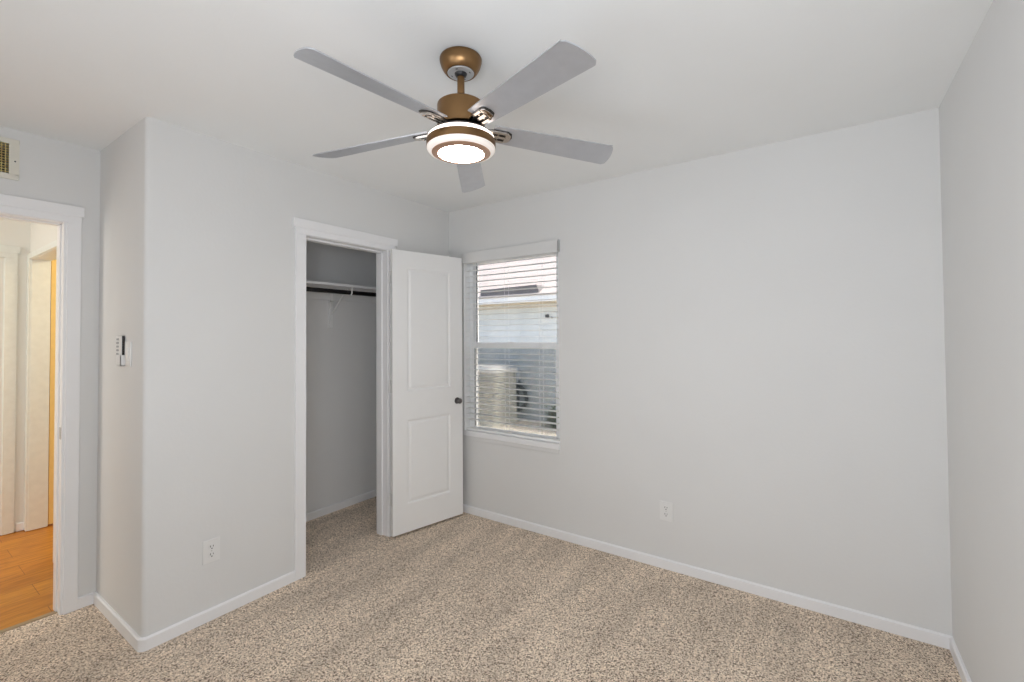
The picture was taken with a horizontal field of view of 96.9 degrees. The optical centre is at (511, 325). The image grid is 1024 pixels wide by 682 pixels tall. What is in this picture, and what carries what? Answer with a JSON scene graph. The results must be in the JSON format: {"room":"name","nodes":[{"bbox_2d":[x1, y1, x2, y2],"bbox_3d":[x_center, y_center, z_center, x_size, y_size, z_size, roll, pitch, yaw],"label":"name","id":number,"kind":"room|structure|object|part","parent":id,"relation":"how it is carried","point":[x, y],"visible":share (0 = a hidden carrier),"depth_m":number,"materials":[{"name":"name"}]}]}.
{"room":"empty bedroom","nodes":[
{"label":"empty bedroom","id":0,"kind":"room"},
{"bbox_2d":[0,218,30,531],"bbox_3d":[-4.320,0.279,2.500,0.120,2.440,2.515,-1,-1,35],"label":"wall","id":1,"kind":"structure","parent":0,"point":[12,232],"depth_m":3.36,"materials":[{"name":"paint"}]},
{"bbox_2d":[0,245,19,535],"bbox_3d":[-3.919,0.457,2.979,0.051,2.097,0.920,-1,-1,35],"label":"trim","id":2,"kind":"structure","parent":1,"relation":"attached to","point":[9,253],"depth_m":3.31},
{"bbox_3d":[-3.914,-0.547,2.990,0.021,0.089,0.920,-1,-1,35],"label":"head casing","id":3,"kind":"part","parent":2,"relation":"part of","materials":[{"name":"white wood"}]},
{"bbox_2d":[16,522,23,531],"bbox_3d":[-3.626,1.482,3.353,0.013,0.058,0.055,-1,-1,35],"label":"baseboard","id":4,"kind":"structure","parent":1,"relation":"attached to","point":[19,526],"depth_m":3.34,"materials":[{"name":"paint"}]},
{"bbox_2d":[48,260,55,524],"bbox_3d":[-3.307,0.501,3.767,0.035,2.010,0.760,-1,-1,35],"label":"door","id":5,"kind":"structure","parent":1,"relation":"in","point":[53,263],"depth_m":3.46,"materials":[{"name":"white wood"}]},
{"bbox_2d":[30,223,56,252],"bbox_3d":[-2.958,0.279,3.003,1.550,2.440,0.100,-1,-1,35],"label":"wall","id":6,"kind":"structure","parent":0,"point":[41,235],"depth_m":3.22,"materials":[{"name":"paint"}]},
{"bbox_2d":[24,240,56,554],"bbox_3d":[-3.213,0.479,3.166,0.936,2.050,0.116,-1,-1,35],"label":"door","id":7,"kind":"structure","parent":6,"relation":"attached to","point":[36,461],"depth_m":3.38,"materials":[{"name":"white wood"}]},
{"bbox_3d":[-3.600,0.507,3.372,0.064,2.008,0.016,-1,-1,35],"label":"casing","id":8,"kind":"part","parent":7,"relation":"part of","materials":[{"name":"white wood"}]},
{"bbox_3d":[-3.249,-0.525,3.145,0.936,0.042,0.016,-1,-1,35],"label":"head casing","id":9,"kind":"part","parent":7,"relation":"part of","materials":[{"name":"white wood"}]},
{"bbox_3d":[-2.882,0.492,2.877,0.064,2.008,0.016,-1,-1,35],"label":"casing","id":10,"kind":"part","parent":7,"relation":"part of","materials":[{"name":"white wood"}]},
{"bbox_2d":[0,126,99,596],"bbox_3d":[-2.943,0.251,1.555,0.120,2.440,2.523,-1,-1,35],"label":"wall","id":11,"kind":"structure","parent":0,"point":[50,170],"depth_m":2.41,"materials":[{"name":"paint"}]},
{"bbox_2d":[0,136,19,180],"bbox_3d":[-2.570,-0.812,2.119,0.130,0.199,0.350,-1,-1,35],"label":"air vent","id":12,"kind":"object","parent":11,"relation":"in","point":[9,156],"visible":0.98,"depth_m":2.21,"materials":[{"name":"beige metal"}]},
{"bbox_2d":[0,194,84,614],"bbox_3d":[-2.595,0.422,2.035,0.141,2.110,0.964,-1,-1,35],"label":"trim","id":13,"kind":"structure","parent":11,"relation":"attached to","point":[67,219],"depth_m":2.36,"materials":[{"name":"paint"}]},
{"bbox_3d":[-2.554,-0.589,2.021,0.021,0.089,0.964,-1,-1,35],"label":"head casing","id":14,"kind":"part","parent":13,"relation":"part of","materials":[{"name":"paint"}]},
{"bbox_3d":[-2.295,0.471,2.368,0.016,2.021,0.055,-1,-1,35],"label":"casing","id":15,"kind":"part","parent":13,"relation":"part of","materials":[{"name":"paint"}]},
{"bbox_2d":[96,117,448,636],"bbox_3d":[-1.382,0.269,3.109,0.686,2.440,2.048,-1,-1,35],"label":"wall","id":16,"kind":"structure","parent":0,"point":[196,440],"depth_m":2.31,"materials":[{"name":"paint"}]},
{"bbox_2d":[116,336,125,365],"bbox_3d":[-1.929,0.123,2.232,0.083,0.148,0.020,-1,-1,35],"label":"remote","id":17,"kind":"object","parent":16,"relation":"attached to","point":[120,340],"visible":0.99,"depth_m":2.21,"materials":[{"name":"white plastic"}]},
{"bbox_3d":[-1.932,0.120,2.230,0.074,0.140,0.003,-1,-1,35],"label":"plate","id":18,"kind":"part","parent":17,"relation":"part of","materials":[{"name":"white plastic"}]},
{"bbox_2d":[125,342,131,366],"bbox_3d":[-1.848,0.137,2.183,0.071,0.120,0.010,-1,-1,35],"label":"light switch","id":19,"kind":"object","parent":16,"relation":"attached to","point":[128,345],"visible":1,"depth_m":2.17,"materials":[{"name":"white plastic"}]},
{"bbox_2d":[78,570,294,651],"bbox_3d":[-1.766,1.451,2.504,0.698,0.058,0.793,-1,-1,35],"label":"baseboard","id":20,"kind":"structure","parent":16,"relation":"attached to","point":[140,644],"depth_m":2.27,"materials":[{"name":"paint"}]},
{"bbox_2d":[202,536,219,564],"bbox_3d":[-1.512,1.131,2.282,0.009,0.116,0.079,-1,-1,35],"label":"wall outlet","id":21,"kind":"object","parent":16,"relation":"attached to","point":[211,548],"visible":1,"depth_m":2.28,"materials":[{"name":"white plastic"}]},
{"bbox_2d":[208,544,214,549],"bbox_3d":[-1.510,1.112,2.281,0.003,0.029,0.030,-1,-1,35],"label":"receptacle","id":22,"kind":"object","parent":21,"relation":"attached to","point":[210,546],"depth_m":2.28,"materials":[{"name":"white plastic"}]},
{"bbox_2d":[208,551,214,557],"bbox_3d":[-1.510,1.151,2.280,0.003,0.029,0.030,-1,-1,35],"label":"receptacle","id":23,"kind":"object","parent":21,"relation":"attached to","point":[211,554],"depth_m":2.28,"materials":[{"name":"white plastic"}]},
{"bbox_2d":[292,217,397,580],"bbox_3d":[-1.101,0.427,2.994,0.141,2.116,0.782,-1,-1,35],"label":"trim","id":24,"kind":"structure","parent":16,"relation":"attached to","point":[305,230],"depth_m":2.98,"materials":[{"name":"paint"}]},
{"bbox_3d":[-1.249,0.466,2.678,0.016,2.027,0.064,-1,-1,35],"label":"casing","id":25,"kind":"part","parent":24,"relation":"part of","materials":[{"name":"paint"}]},
{"bbox_3d":[-1.059,-0.588,2.980,0.021,0.089,0.782,-1,-1,35],"label":"head casing","id":26,"kind":"part","parent":24,"relation":"part of","materials":[{"name":"paint"}]},
{"bbox_3d":[-0.858,0.474,3.244,0.016,2.027,0.064,-1,-1,35],"label":"casing","id":27,"kind":"part","parent":24,"relation":"part of","materials":[{"name":"paint"}]},
{"bbox_2d":[388,249,462,536],"bbox_3d":[-0.617,0.466,3.377,0.127,2.010,0.611,-2,-2,44],"label":"door","id":28,"kind":"structure","parent":16,"relation":"in","point":[425,382],"depth_m":3.35,"materials":[{"name":"paint"}]},
{"bbox_3d":[-0.440,0.584,3.557,0.050,0.050,0.127,1,-2,-43],"label":"knob","id":29,"kind":"part","parent":28,"relation":"part of","materials":[{"name":"metal"}]},
{"bbox_2d":[306,241,375,512],"bbox_3d":[-1.700,0.277,3.401,0.070,2.440,1.928,-1,-1,35],"label":"wall","id":30,"kind":"structure","parent":0,"point":[340,359],"depth_m":3.74,"materials":[{"name":"paint"}]},
{"bbox_2d":[328,287,352,327],"bbox_3d":[-1.355,-0.142,3.592,0.294,0.306,0.028,-1,-1,35],"label":"shelf bracket","id":31,"kind":"object","parent":30,"relation":"attached to","point":[330,302],"visible":0.83,"depth_m":3.66,"materials":[{"name":"white metal"}]},
{"bbox_2d":[306,280,375,302],"bbox_3d":[-1.550,-0.266,3.306,0.305,0.105,1.928,-1,-1,35],"label":"closet shelf","id":32,"kind":"object","parent":31,"relation":"on","point":[309,295],"visible":0.03,"depth_m":3.61,"materials":[{"name":"paint"}]},
{"bbox_2d":[306,287,375,296],"bbox_3d":[-1.453,-0.262,3.239,0.033,0.033,1.928,-1,-1,35],"label":"closet rod","id":33,"kind":"object","parent":31,"relation":"attached to","point":[310,289],"visible":0.32,"depth_m":3.42,"materials":[{"name":"black metal"}]},
{"bbox_2d":[306,489,375,521],"bbox_3d":[-1.657,1.467,3.355,0.013,0.058,1.928,-1,-1,35],"label":"baseboard","id":34,"kind":"structure","parent":30,"relation":"attached to","point":[315,514],"depth_m":3.71,"materials":[{"name":"paint"}]},
{"bbox_2d":[0,497,961,681],"bbox_3d":[-1.981,1.533,2.044,6.766,0.120,4.691,-1,-1,35],"label":"floor","id":35,"kind":"structure","parent":0,"point":[465,597],"depth_m":2.20,"materials":[{"name":"carpet"}]},
{"bbox_2d":[0,611,56,633],"bbox_3d":[-2.588,1.476,2.015,0.030,0.008,0.812,-1,-1,35],"label":"threshold strip","id":36,"kind":"object","parent":35,"relation":"on","point":[52,612],"visible":1,"depth_m":2.26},
{"bbox_2d":[0,0,992,211],"bbox_3d":[-2.041,-1.065,2.123,6.866,0.200,4.691,-1,-1,35],"label":"ceiling","id":37,"kind":"structure","parent":0,"point":[671,82],"depth_m":1.76,"materials":[{"name":"paint"}]},
{"bbox_2d":[293,39,612,192],"bbox_3d":[-0.212,-0.809,1.627,1.202,0.360,1.153,-1,-1,35],"label":"ceiling fan","id":38,"kind":"object","parent":37,"relation":"hanging from","point":[460,136],"visible":1,"depth_m":1.58,"materials":[{"name":"grey wood"}]},
{"bbox_3d":[-0.406,-0.713,1.367,0.116,0.053,0.508,-1,-1,35],"label":"fan blade","id":39,"kind":"part","parent":38,"relation":"part of","materials":[{"name":"grey wood"}]},
{"bbox_3d":[-0.541,-0.704,1.782,0.508,0.053,0.116,-1,-1,17],"label":"fan blade","id":40,"kind":"part","parent":38,"relation":"part of","materials":[{"name":"grey wood"}]},
{"bbox_3d":[-0.320,-0.711,1.712,0.102,0.023,0.054,-1,-1,17],"label":"bracket rail","id":41,"kind":"part","parent":38,"relation":"part of","materials":[{"name":"silver metal"}]},
{"bbox_3d":[-0.270,-0.714,1.555,0.055,0.023,0.101,-1,-1,35],"label":"bracket rail","id":42,"kind":"part","parent":38,"relation":"part of","materials":[{"name":"silver metal"}]},
{"bbox_3d":[-0.189,-0.930,1.672,0.098,0.005,0.098,0,-1,-10],"label":"canopy plate","id":43,"kind":"part","parent":38,"relation":"part of","materials":[{"name":"metal"}]},
{"bbox_3d":[-0.186,-0.633,1.666,0.215,0.010,0.215,-1,-1,35],"label":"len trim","id":44,"kind":"part","parent":38,"relation":"part of","materials":[{"name":"orange metal"}]},
{"bbox_3d":[-0.188,-0.702,2.039,0.116,0.053,0.508,0,-1,-1],"label":"fan blade","id":45,"kind":"part","parent":38,"relation":"part of","materials":[{"name":"grey wood"}]},
{"bbox_3d":[-0.105,-0.716,1.554,0.054,0.023,0.102,0,-1,-37],"label":"bracket rail","id":46,"kind":"part","parent":38,"relation":"part of","materials":[{"name":"silver metal"}]},
{"bbox_3d":[-0.054,-0.713,1.710,0.102,0.023,0.054,0,-1,-19],"label":"bracket rail","id":47,"kind":"part","parent":38,"relation":"part of","materials":[{"name":"silver metal"}]},
{"bbox_3d":[0.032,-0.717,1.367,0.116,0.053,0.508,0,-1,-37],"label":"fan blade","id":48,"kind":"part","parent":38,"relation":"part of","materials":[{"name":"grey wood"}]},
{"bbox_3d":[0.166,-0.709,1.783,0.508,0.053,0.116,0,-1,-19],"label":"fan blade","id":49,"kind":"part","parent":38,"relation":"part of","materials":[{"name":"grey wood"}]},
{"bbox_2d":[449,108,952,635],"bbox_3d":[-0.687,0.280,3.958,6.766,2.440,0.140,-1,-1,35],"label":"wall","id":50,"kind":"structure","parent":0,"point":[752,340],"depth_m":2.48,"materials":[{"name":"paint"}]},
{"bbox_2d":[464,254,559,453],"bbox_3d":[0.006,0.174,3.472,0.872,1.456,0.147,-1,-1,35],"label":"window","id":51,"kind":"structure","parent":50,"relation":"in","point":[532,444],"depth_m":3.66,"materials":[{"name":"white plastic"}]},
{"bbox_2d":[462,239,559,442],"bbox_3d":[-0.013,0.117,3.436,0.888,1.425,0.085,-1,-1,35],"label":"window blind","id":52,"kind":"object","parent":51,"relation":"attached to","point":[550,247],"visible":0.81,"depth_m":3.42,"materials":[{"name":"plastic"}]},
{"bbox_3d":[-0.281,0.155,3.639,0.002,1.328,0.055,-1,-1,35],"label":"ladder cord","id":53,"kind":"part","parent":52,"relation":"part of","materials":[{"name":"white fabric"}]},
{"bbox_3d":[-0.038,0.150,3.472,0.002,1.328,0.055,-1,-1,35],"label":"ladder cord","id":54,"kind":"part","parent":52,"relation":"part of","materials":[{"name":"white fabric"}]},
{"bbox_3d":[-0.015,-0.530,3.462,0.864,0.040,0.054,-1,-1,35],"label":"head rail","id":55,"kind":"part","parent":52,"relation":"part of","materials":[{"name":"white plastic"}]},
{"bbox_3d":[-0.004,0.821,3.438,0.860,0.016,0.050,-1,-1,35],"label":"rail","id":56,"kind":"part","parent":52,"relation":"part of","materials":[{"name":"white plastic"}]},
{"bbox_3d":[0.213,0.145,3.299,0.002,1.328,0.055,-1,-1,35],"label":"ladder cord","id":57,"kind":"part","parent":52,"relation":"part of","materials":[{"name":"white fabric"}]},
{"bbox_3d":[-0.005,0.852,3.435,0.872,0.039,0.090,-1,-1,35],"label":"sill","id":58,"kind":"part","parent":51,"relation":"part of","materials":[{"name":"paint"}]},
{"bbox_3d":[0.025,-0.185,3.532,0.776,0.697,0.022,-1,-1,35],"label":"sash","id":59,"kind":"part","parent":51,"relation":"part of","materials":[{"name":"white plastic"}]},
{"bbox_3d":[0.015,0.479,3.497,0.776,0.695,0.028,-1,-1,35],"label":"sash","id":60,"kind":"part","parent":51,"relation":"part of","materials":[{"name":"white plastic"}]},
{"bbox_2d":[660,500,672,521],"bbox_3d":[0.931,1.120,2.740,0.079,0.116,0.009,-1,-1,35],"label":"wall outlet","id":61,"kind":"object","parent":50,"relation":"attached to","point":[666,508],"visible":1,"depth_m":2.73,"materials":[{"name":"white plastic"}]},
{"bbox_2d":[463,504,952,649],"bbox_3d":[0.726,1.440,2.874,3.010,0.058,0.013,-1,-1,35],"label":"baseboard","id":62,"kind":"structure","parent":50,"relation":"attached to","point":[924,635],"depth_m":2.50,"materials":[{"name":"paint"}]},
{"bbox_2d":[939,0,1023,681],"bbox_3d":[0.744,0.196,0.183,0.120,2.440,4.451,-1,-1,35],"label":"wall","id":63,"kind":"structure","parent":0,"point":[981,112],"depth_m":1.51,"materials":[{"name":"paint"}]},
{"bbox_2d":[949,637,971,681],"bbox_3d":[0.695,1.388,0.192,0.013,0.058,4.438,-1,-1,35],"label":"baseboard","id":64,"kind":"structure","parent":63,"relation":"attached to","point":[962,671],"depth_m":1.89,"materials":[{"name":"paint"}]},
{"label":"outside","id":65,"kind":"structure","parent":0,"visible":0},
{"bbox_2d":[478,418,555,436],"bbox_3d":[1.549,1.936,9.232,20.000,0.200,10.999,-1,-1,35],"label":"ground","id":66,"kind":"structure","parent":65,"point":[512,427],"depth_m":8.13,"materials":[{"name":"concrete"}]},
{"bbox_2d":[478,364,516,426],"bbox_3d":[-0.428,1.296,8.746,0.840,1.090,0.760,-1,-1,35],"label":"air conditioner","id":67,"kind":"object","parent":66,"relation":"on","point":[493,366],"visible":0.59,"depth_m":8.38,"materials":[{"name":"metal"}]},
{"bbox_2d":[478,255,556,421],"bbox_3d":[1.159,-0.389,10.500,16.000,4.505,4.170,-1,-1,35],"label":"house","id":68,"kind":"structure","parent":66,"relation":"on","point":[546,326],"depth_m":9.06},
{"bbox_2d":[480,285,543,295],"bbox_3d":[0.024,-0.682,9.021,1.420,0.170,0.300,-1,-1,35],"label":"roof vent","id":69,"kind":"object","parent":68,"relation":"attached to","point":[526,291],"depth_m":8.81,"materials":[{"name":"grey metal"}]},
{"bbox_2d":[516,368,528,410],"bbox_3d":[0.154,1.268,8.985,0.428,0.833,0.147,-1,-1,35],"label":"box","id":70,"kind":"object","parent":68,"relation":"attached to","point":[520,386],"visible":0.64,"depth_m":8.95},
{"bbox_2d":[543,405,555,428],"bbox_3d":[0.734,1.642,8.129,0.450,0.520,0.456,0,-1,-17],"label":"shrub","id":71,"kind":"object","parent":66,"relation":"on","point":[548,413],"visible":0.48,"depth_m":8.09,"materials":[{"name":"green plant"}]}
]}

